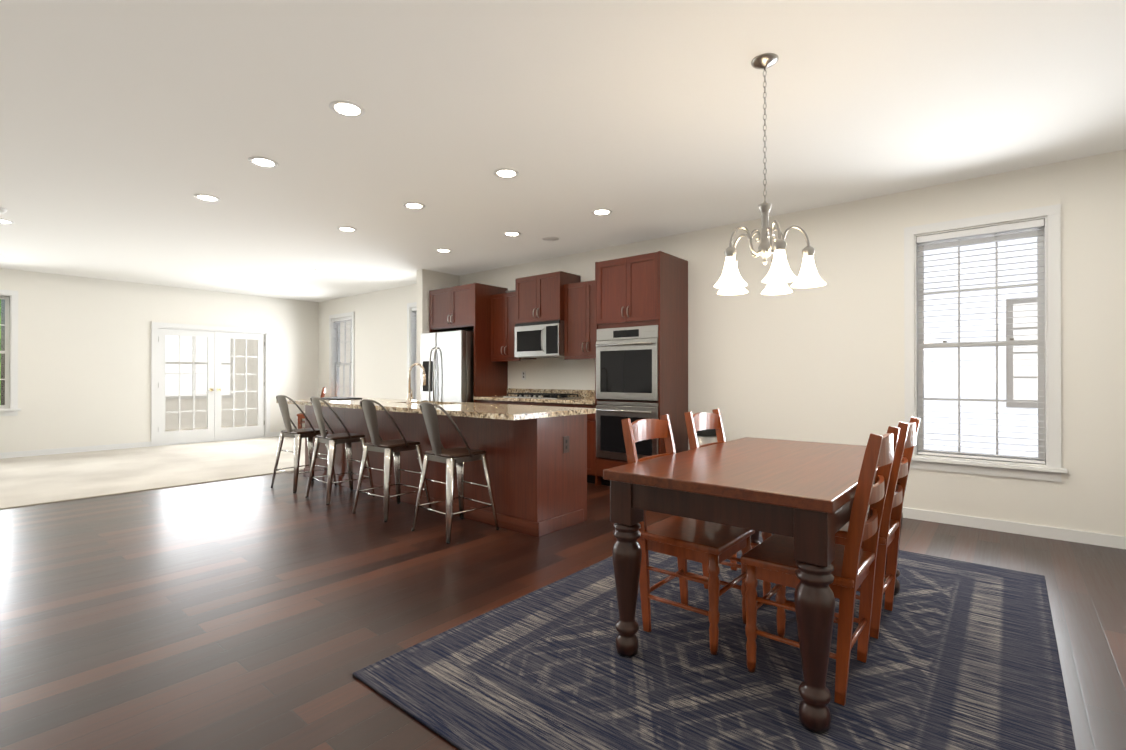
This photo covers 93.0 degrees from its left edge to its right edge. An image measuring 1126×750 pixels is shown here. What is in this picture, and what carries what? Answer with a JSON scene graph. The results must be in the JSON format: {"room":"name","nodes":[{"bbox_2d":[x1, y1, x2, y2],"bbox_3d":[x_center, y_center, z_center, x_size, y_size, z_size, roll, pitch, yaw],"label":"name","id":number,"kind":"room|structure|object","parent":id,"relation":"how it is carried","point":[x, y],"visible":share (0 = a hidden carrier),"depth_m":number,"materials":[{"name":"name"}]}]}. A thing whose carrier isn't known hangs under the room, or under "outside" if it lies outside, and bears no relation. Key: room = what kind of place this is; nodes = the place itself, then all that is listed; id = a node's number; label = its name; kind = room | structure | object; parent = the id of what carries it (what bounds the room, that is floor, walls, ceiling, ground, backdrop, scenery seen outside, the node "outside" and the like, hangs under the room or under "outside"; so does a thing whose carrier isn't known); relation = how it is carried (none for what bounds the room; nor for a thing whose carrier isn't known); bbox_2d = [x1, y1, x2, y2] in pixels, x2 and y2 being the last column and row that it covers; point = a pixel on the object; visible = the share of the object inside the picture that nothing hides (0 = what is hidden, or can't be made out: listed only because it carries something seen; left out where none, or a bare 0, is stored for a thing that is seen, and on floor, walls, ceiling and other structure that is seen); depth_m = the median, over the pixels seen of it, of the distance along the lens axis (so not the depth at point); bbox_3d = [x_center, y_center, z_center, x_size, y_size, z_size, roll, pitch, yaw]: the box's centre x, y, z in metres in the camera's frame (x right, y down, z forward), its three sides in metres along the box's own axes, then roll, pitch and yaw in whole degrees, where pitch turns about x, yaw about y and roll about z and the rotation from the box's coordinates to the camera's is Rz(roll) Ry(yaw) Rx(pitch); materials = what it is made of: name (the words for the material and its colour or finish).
{"room":"dining room and kitchen","nodes":[
{"label":"dining room and kitchen","id":0,"kind":"room"},
{"bbox_2d":[0,436,304,509],"bbox_3d":[-6.096,1.259,6.825,4.350,0.132,8.214,0,0,40],"label":"floor carpet","id":1,"kind":"object","parent":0,"point":[35,480],"visible":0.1,"depth_m":6.81,"materials":[{"name":"beige carpet"}]},
{"bbox_2d":[297,387,325,428],"bbox_3d":[-4.907,0.721,10.433,0.491,0.970,0.420,0,0,-20],"label":"dining chair","id":2,"kind":"object","parent":1,"relation":"on","point":[301,417],"visible":0.35,"depth_m":10.31,"materials":[{"name":"brown wood"}]},
{"bbox_2d":[0,268,317,452],"bbox_3d":[-7.755,-0.160,8.112,0.160,2.740,8.054,0,0,40],"label":"wall","id":3,"kind":"structure","parent":0,"point":[84,361],"depth_m":8.54,"materials":[{"name":"white paint"}]},
{"bbox_2d":[0,289,20,415],"bbox_3d":[-8.322,-0.318,7.391,0.215,1.810,1.140,0,0,40],"label":"window","id":4,"kind":"structure","parent":3,"relation":"in","point":[10,352],"depth_m":7.73,"materials":[{"name":"white"}]},
{"bbox_2d":[151,322,269,446],"bbox_3d":[-6.363,0.164,9.734,0.215,2.104,1.880,0,0,40],"label":"french door","id":5,"kind":"structure","parent":3,"relation":"in","point":[212,432],"depth_m":9.66,"materials":[{"name":"white"}]},
{"bbox_2d":[416,269,458,399],"bbox_3d":[-1.867,-0.160,8.001,0.140,2.740,0.674,0,0,40],"label":"wall","id":6,"kind":"structure","parent":0,"point":[427,280],"depth_m":7.76,"materials":[{"name":"white paint"}]},
{"bbox_2d":[0,470,1125,749],"bbox_3d":[-0.850,1.248,2.443,9.320,0.120,8.214,0,0,40],"label":"floor","id":7,"kind":"structure","parent":0,"point":[256,612],"depth_m":2.78,"materials":[{"name":"brown wood"}]},
{"bbox_2d":[271,395,336,492],"bbox_3d":[-2.789,0.704,5.738,0.484,0.994,0.502,0,0,35],"label":"stool","id":8,"kind":"object","parent":7,"relation":"on","point":[309,434],"visible":0.98,"depth_m":5.60,"materials":[{"name":"grey metal"}]},
{"bbox_2d":[305,397,374,504],"bbox_3d":[-2.192,0.702,5.238,0.484,0.994,0.502,0,0,42],"label":"stool","id":9,"kind":"object","parent":7,"relation":"on","point":[348,439],"visible":1,"depth_m":5.13,"materials":[{"name":"grey metal"}]},
{"bbox_2d":[352,399,430,521],"bbox_3d":[-1.493,0.700,4.654,0.484,0.994,0.502,0,0,37],"label":"stool","id":10,"kind":"object","parent":7,"relation":"on","point":[391,449],"visible":1,"depth_m":4.53,"materials":[{"name":"grey metal"}]},
{"bbox_2d":[421,330,473,402],"bbox_3d":[-1.458,0.297,7.518,0.905,1.792,0.843,0,0,40],"label":"refrigerator","id":11,"kind":"object","parent":7,"relation":"on","point":[447,360],"visible":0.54,"depth_m":7.15,"materials":[{"name":"silver metal"}]},
{"bbox_2d":[304,405,591,536],"bbox_3d":[-1.438,0.759,5.368,3.774,0.880,0.612,0,0,40],"label":"kitchen island","id":12,"kind":"object","parent":7,"relation":"on","point":[537,459],"depth_m":4.31,"materials":[{"name":"brown wood"}]},
{"bbox_2d":[276,397,595,420],"bbox_3d":[-1.516,0.299,5.284,3.860,0.040,0.956,0,0,40],"label":"island countertop","id":13,"kind":"structure","parent":12,"relation":"on","point":[454,409],"depth_m":4.46,"materials":[{"name":"beige stone"}]},
{"bbox_2d":[321,397,361,399],"bbox_3d":[-2.637,0.276,6.321,0.450,0.013,0.310,0,0,40],"label":"serving tray","id":14,"kind":"object","parent":13,"relation":"on","point":[338,398],"visible":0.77,"depth_m":6.23,"materials":[{"name":"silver metal"}]},
{"bbox_2d":[407,363,425,403],"bbox_3d":[-1.416,0.081,5.204,0.093,0.394,0.215,0,0,40],"label":"faucet","id":15,"kind":"object","parent":13,"relation":"on","point":[409,397],"visible":1,"depth_m":5.15,"materials":[{"name":"silver metal"}]},
{"bbox_2d":[411,402,498,543],"bbox_3d":[-0.833,0.698,4.104,0.484,0.994,0.502,0,0,43],"label":"stool","id":16,"kind":"object","parent":7,"relation":"on","point":[453,459],"visible":1,"depth_m":3.99,"materials":[{"name":"grey metal"}]},
{"bbox_2d":[473,399,500,403],"bbox_3d":[-0.781,0.767,7.135,0.492,0.880,0.601,0,0,40],"label":"base cabinet","id":17,"kind":"object","parent":7,"relation":"on","point":[494,401],"depth_m":6.92,"materials":[{"name":"brown wood"}]},
{"bbox_2d":[501,403,528,404],"bbox_3d":[-0.425,0.765,6.838,0.548,0.880,0.601,0,0,40],"label":"base cabinet","id":18,"kind":"object","parent":7,"relation":"on","point":[501,403],"depth_m":6.55,"materials":[{"name":"brown wood"}]},
{"bbox_2d":[529,403,564,406],"bbox_3d":[-0.004,0.764,6.486,0.549,0.880,0.601,0,0,40],"label":"base cabinet","id":19,"kind":"object","parent":7,"relation":"on","point":[536,404],"depth_m":6.23,"materials":[{"name":"brown wood"}]},
{"bbox_2d":[565,403,597,485],"bbox_3d":[0.352,0.763,6.189,0.492,0.880,0.601,0,0,40],"label":"base cabinet","id":20,"kind":"object","parent":7,"relation":"on","point":[591,418],"depth_m":5.85,"materials":[{"name":"brown wood"}]},
{"bbox_2d":[473,395,624,402],"bbox_3d":[-0.226,0.305,6.650,1.968,0.040,0.636,0,0,40],"label":"countertop","id":21,"kind":"structure","parent":20,"relation":"on","point":[500,399],"depth_m":6.40,"materials":[{"name":"beige stone"}]},
{"bbox_2d":[503,393,581,398],"bbox_3d":[-0.263,0.258,6.690,0.900,0.050,0.480,0,0,40],"label":"cooktop","id":22,"kind":"object","parent":21,"relation":"in","point":[545,395],"visible":1,"depth_m":6.54,"materials":[{"name":"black metal"}]},
{"bbox_2d":[597,457,627,485],"bbox_3d":[0.849,1.050,5.772,0.760,0.302,0.601,0,0,40],"label":"base cabinet","id":23,"kind":"object","parent":7,"relation":"on","point":[602,463],"depth_m":5.74,"materials":[{"name":"brown wood"}]},
{"bbox_2d":[596,401,657,460],"bbox_3d":[0.818,0.589,5.737,0.754,0.613,0.657,0,0,40],"label":"wall oven","id":24,"kind":"object","parent":23,"relation":"in","point":[610,442],"visible":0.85,"depth_m":5.58,"materials":[{"name":"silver metal"}]},
{"bbox_2d":[696,429,717,444],"bbox_3d":[1.421,0.853,5.365,0.308,0.692,0.339,0,0,40],"label":"trash can","id":25,"kind":"object","parent":7,"relation":"on","point":[706,436],"visible":0.02,"depth_m":5.24,"materials":[{"name":"silver metal"}]},
{"bbox_2d":[353,531,1075,749],"bbox_3d":[1.000,1.182,2.622,2.150,0.012,3.140,0,0,40],"label":"rug","id":26,"kind":"object","parent":7,"relation":"on","point":[962,655],"visible":0.69,"depth_m":2.09,"materials":[{"name":"blue fabric"}]},
{"bbox_2d":[621,414,754,654],"bbox_3d":[0.589,0.690,2.523,0.491,0.970,0.420,0,0,40],"label":"dining chair","id":27,"kind":"object","parent":26,"relation":"on","point":[712,545],"visible":0.65,"depth_m":2.44,"materials":[{"name":"brown wood"}]},
{"bbox_2d":[684,409,771,604],"bbox_3d":[1.000,0.692,3.015,0.491,0.970,0.420,0,0,40],"label":"dining chair","id":28,"kind":"object","parent":26,"relation":"on","point":[696,422],"visible":0.21,"depth_m":3.06,"materials":[{"name":"brown wood"}]},
{"bbox_2d":[603,437,902,732],"bbox_3d":[1.021,0.788,2.579,0.890,0.775,1.600,0,0,40],"label":"dining table","id":29,"kind":"object","parent":26,"relation":"on","point":[802,493],"visible":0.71,"depth_m":2.02,"materials":[{"name":"brown wood"}]},
{"bbox_2d":[741,426,899,705],"bbox_3d":[1.024,0.688,2.121,0.491,0.970,0.420,0,0,40],"label":"dining chair","id":30,"kind":"object","parent":26,"relation":"on","point":[771,559],"visible":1,"depth_m":2.04,"materials":[{"name":"brown wood"}]},
{"bbox_2d":[795,417,919,638],"bbox_3d":[1.428,0.690,2.605,0.491,0.970,0.420,0,0,40],"label":"dining chair","id":31,"kind":"object","parent":26,"relation":"on","point":[889,532],"visible":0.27,"depth_m":2.40,"materials":[{"name":"brown wood"}]},
{"bbox_2d":[0,0,1125,301],"bbox_3d":[-2.519,-1.607,3.849,13.670,0.120,8.214,0,0,40],"label":"ceiling","id":32,"kind":"structure","parent":0,"point":[130,130],"depth_m":3.25,"materials":[{"name":"white paint"}]},
{"bbox_2d":[0,207,6,213],"bbox_3d":[-5.231,-1.523,4.931,0.132,0.038,0.132,0,0,40],"label":"smoke detector","id":33,"kind":"object","parent":32,"relation":"attached to","point":[3,210],"visible":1,"depth_m":4.94,"materials":[{"name":"white plastic"}]},
{"bbox_2d":[0,219,14,223],"bbox_3d":[-5.614,-1.537,5.330,0.195,0.007,0.195,0,0,16],"label":"recessed light","id":34,"kind":"object","parent":32,"relation":"in","point":[3,221],"depth_m":5.35,"materials":[{"name":"white plastic"}]},
{"bbox_2d":[194,194,219,201],"bbox_3d":[-3.097,-1.539,4.647,0.195,0.007,0.195,0,0,34],"label":"recessed light","id":35,"kind":"object","parent":32,"relation":"in","point":[209,198],"depth_m":4.64,"materials":[{"name":"white plastic"}]},
{"bbox_2d":[248,157,278,167],"bbox_3d":[-2.176,-1.542,3.878,0.195,0.007,0.195,0,0,31],"label":"recessed light","id":36,"kind":"object","parent":32,"relation":"in","point":[258,161],"depth_m":3.87,"materials":[{"name":"white plastic"}]},
{"bbox_2d":[329,100,364,117],"bbox_3d":[-1.255,-1.546,3.109,0.195,0.007,0.195,0,0,1],"label":"recessed light","id":37,"kind":"object","parent":32,"relation":"in","point":[346,109],"depth_m":3.10,"materials":[{"name":"white plastic"}]},
{"bbox_2d":[337,226,356,231],"bbox_3d":[-2.276,-1.535,5.629,0.195,0.007,0.195,0,0,34],"label":"recessed light","id":38,"kind":"object","parent":32,"relation":"in","point":[343,228],"depth_m":5.63,"materials":[{"name":"white plastic"}]},
{"bbox_2d":[403,202,424,209],"bbox_3d":[-1.355,-1.539,4.860,0.195,0.007,0.195,0,0,31],"label":"recessed light","id":39,"kind":"object","parent":32,"relation":"in","point":[415,205],"depth_m":4.85,"materials":[{"name":"white plastic"}]},
{"bbox_2d":[435,249,450,252],"bbox_3d":[-1.475,-1.532,6.589,0.195,0.007,0.195,0,0,34],"label":"recessed light","id":40,"kind":"object","parent":32,"relation":"in","point":[437,250],"depth_m":6.57,"materials":[{"name":"white plastic"}]},
{"bbox_2d":[494,168,518,178],"bbox_3d":[-0.434,-1.542,4.091,0.195,0.007,0.195,0,0,1],"label":"recessed light","id":41,"kind":"object","parent":32,"relation":"in","point":[505,174],"depth_m":4.08,"materials":[{"name":"white plastic"}]},
{"bbox_2d":[503,231,520,236],"bbox_3d":[-0.554,-1.535,5.819,0.195,0.007,0.195,0,0,16],"label":"recessed light","id":42,"kind":"object","parent":32,"relation":"in","point":[514,234],"depth_m":5.83,"materials":[{"name":"white plastic"}]},
{"bbox_2d":[542,237,558,240],"bbox_3d":[-0.140,-1.536,6.034,0.190,0.004,0.190,0,0,40],"label":"ceiling vent","id":43,"kind":"object","parent":32,"relation":"in","point":[550,238],"visible":1,"depth_m":6.01,"materials":[{"name":"white plastic"}]},
{"bbox_2d":[592,209,611,215],"bbox_3d":[0.367,-1.538,5.050,0.195,0.007,0.195,0,0,1],"label":"recessed light","id":44,"kind":"object","parent":32,"relation":"in","point":[599,212],"depth_m":5.05,"materials":[{"name":"white plastic"}]},
{"bbox_2d":[714,53,825,294],"bbox_3d":[1.005,-0.991,2.648,0.527,1.121,0.513,0,0,40],"label":"chandelier","id":45,"kind":"object","parent":32,"relation":"hanging from","point":[777,278],"visible":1,"depth_m":2.58,"materials":[{"name":"white glass"}]},
{"bbox_2d":[318,149,1125,536],"bbox_3d":[0.062,-0.164,6.934,13.670,2.740,0.160,0,0,40],"label":"wall","id":46,"kind":"structure","parent":0,"point":[824,363],"depth_m":4.70,"materials":[{"name":"white paint"}]},
{"bbox_2d":[329,312,353,396],"bbox_3d":[-4.326,-0.205,10.564,1.020,2.010,0.215,0,0,40],"label":"window","id":47,"kind":"structure","parent":46,"relation":"in","point":[332,364],"depth_m":10.78,"materials":[{"name":"white"}]},
{"bbox_2d":[333,317,351,396],"bbox_3d":[-4.333,-0.221,10.555,0.790,1.807,0.058,0,0,40],"label":"window blind","id":48,"kind":"object","parent":47,"relation":"attached to","point":[338,321],"visible":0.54,"depth_m":10.61,"materials":[{"name":"white plastic"}]},
{"bbox_2d":[407,302,416,399],"bbox_3d":[-2.239,-0.212,8.820,1.020,2.010,0.215,0,0,40],"label":"window","id":49,"kind":"structure","parent":46,"relation":"in","point":[411,343],"depth_m":9.06,"materials":[{"name":"white"}]},
{"bbox_2d":[411,308,416,396],"bbox_3d":[-2.246,-0.228,8.811,0.790,1.807,0.058,0,0,40],"label":"window blind","id":50,"kind":"object","parent":49,"relation":"attached to","point":[414,309],"visible":0.23,"depth_m":9.00,"materials":[{"name":"white plastic"}]},
{"bbox_2d":[429,283,507,330],"bbox_3d":[-1.358,-0.937,7.623,0.950,0.570,0.601,0,0,40],"label":"upper cabinet","id":51,"kind":"object","parent":46,"relation":"attached to","point":[462,307],"depth_m":7.30,"materials":[{"name":"brown wood"}]},
{"bbox_2d":[489,291,535,362],"bbox_3d":[-0.672,-0.653,7.228,0.548,0.880,0.326,0,0,40],"label":"upper cabinet","id":52,"kind":"object","parent":46,"relation":"attached to","point":[501,329],"depth_m":7.15,"materials":[{"name":"brown wood"}]},
{"bbox_2d":[522,372,525,379],"bbox_3d":[-0.540,0.010,7.327,0.070,0.115,0.006,0,0,40],"label":"outlet","id":53,"kind":"object","parent":46,"relation":"attached to","point":[523,375],"visible":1,"depth_m":7.32,"materials":[{"name":"white plastic"}]},
{"bbox_2d":[513,271,580,326],"bbox_3d":[-0.196,-0.951,6.783,0.750,0.588,0.401,0,0,40],"label":"upper cabinet","id":54,"kind":"object","parent":46,"relation":"attached to","point":[537,298],"depth_m":6.60,"materials":[{"name":"brown wood"}]},
{"bbox_2d":[515,320,563,357],"bbox_3d":[-0.220,-0.440,6.753,0.746,0.426,0.475,0,0,40],"label":"over-the-range microwave","id":55,"kind":"object","parent":54,"relation":"attached to","point":[545,339],"visible":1,"depth_m":6.58,"materials":[{"name":"silver metal"}]},
{"bbox_2d":[505,387,595,398],"bbox_3d":[-0.029,0.235,6.887,1.968,0.100,0.020,0,0,40],"label":"backsplash","id":56,"kind":"structure","parent":46,"relation":"attached to","point":[584,394],"depth_m":6.92,"materials":[{"name":"beige stone"}]},
{"bbox_2d":[564,279,596,358],"bbox_3d":[0.373,-0.657,6.356,0.666,0.880,0.326,0,0,40],"label":"upper cabinet","id":57,"kind":"object","parent":46,"relation":"attached to","point":[580,339],"depth_m":6.30,"materials":[{"name":"brown wood"}]},
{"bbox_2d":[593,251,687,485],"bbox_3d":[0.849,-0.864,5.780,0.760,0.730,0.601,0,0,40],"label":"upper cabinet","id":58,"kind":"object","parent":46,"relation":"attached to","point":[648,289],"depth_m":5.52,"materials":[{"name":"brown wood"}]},
{"bbox_2d":[596,325,657,401],"bbox_3d":[0.818,-0.114,5.740,0.754,0.765,0.657,0,0,40],"label":"wall oven","id":59,"kind":"object","parent":58,"relation":"in","point":[626,363],"visible":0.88,"depth_m":5.51,"materials":[{"name":"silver metal"}]},
{"bbox_2d":[904,204,1066,481],"bbox_3d":[3.272,-0.230,4.217,1.020,2.010,0.215,0,0,40],"label":"window","id":60,"kind":"structure","parent":46,"relation":"in","point":[1049,382],"depth_m":4.14,"materials":[{"name":"white"}]},
{"bbox_2d":[917,219,1044,463],"bbox_3d":[3.264,-0.247,4.208,0.790,1.807,0.058,0,0,40],"label":"window blind","id":61,"kind":"object","parent":60,"relation":"attached to","point":[1019,226],"visible":0.92,"depth_m":4.18,"materials":[{"name":"white plastic"}]},
{"bbox_3d":[2.613,-0.195,-0.549,0.160,2.740,8.054,0,0,40],"label":"wall","id":62,"kind":"structure","parent":0,"visible":0},
{"bbox_2d":[0,441,150,458],"bbox_3d":[-8.544,1.151,7.027,0.012,0.085,5.064,0,0,40],"label":"baseboard","id":63,"kind":"structure","parent":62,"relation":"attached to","point":[139,444],"depth_m":8.21,"materials":[{"name":"white wood"}]},
{"bbox_2d":[270,432,280,436],"bbox_3d":[-5.421,1.166,10.765,0.012,0.085,0.915,0,0,40],"label":"baseboard","id":64,"kind":"structure","parent":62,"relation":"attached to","point":[272,434],"depth_m":10.47,"materials":[{"name":"white wood"}]},
{"bbox_2d":[868,505,1125,548],"bbox_3d":[3.241,1.152,4.159,4.920,0.085,0.013,0,0,40],"label":"baseboard","id":65,"kind":"structure","parent":62,"relation":"attached to","point":[1098,539],"depth_m":4.00,"materials":[{"name":"white wood"}]},
{"label":"outside","id":66,"kind":"structure","parent":0,"visible":0},
{"bbox_2d":[0,299,0,404],"bbox_3d":[-15.720,-1.290,7.972,0.200,13.000,10.100,0,0,40],"label":"trees","id":67,"kind":"object","parent":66,"point":[0,350],"depth_m":11.78,"materials":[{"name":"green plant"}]},
{"bbox_2d":[165,320,351,430],"bbox_3d":[-7.538,-0.077,11.101,3.300,2.800,5.200,0,0,40],"label":"window glass","id":68,"kind":"structure","parent":66,"point":[172,343],"depth_m":12.40,"materials":[{"name":"beige"}]},
{"bbox_2d":[924,229,1037,456],"bbox_3d":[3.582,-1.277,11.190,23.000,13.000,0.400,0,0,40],"label":"window glass","id":69,"kind":"structure","parent":66,"point":[1008,365],"depth_m":8.48,"materials":[{"name":"clear glass"}]}
]}

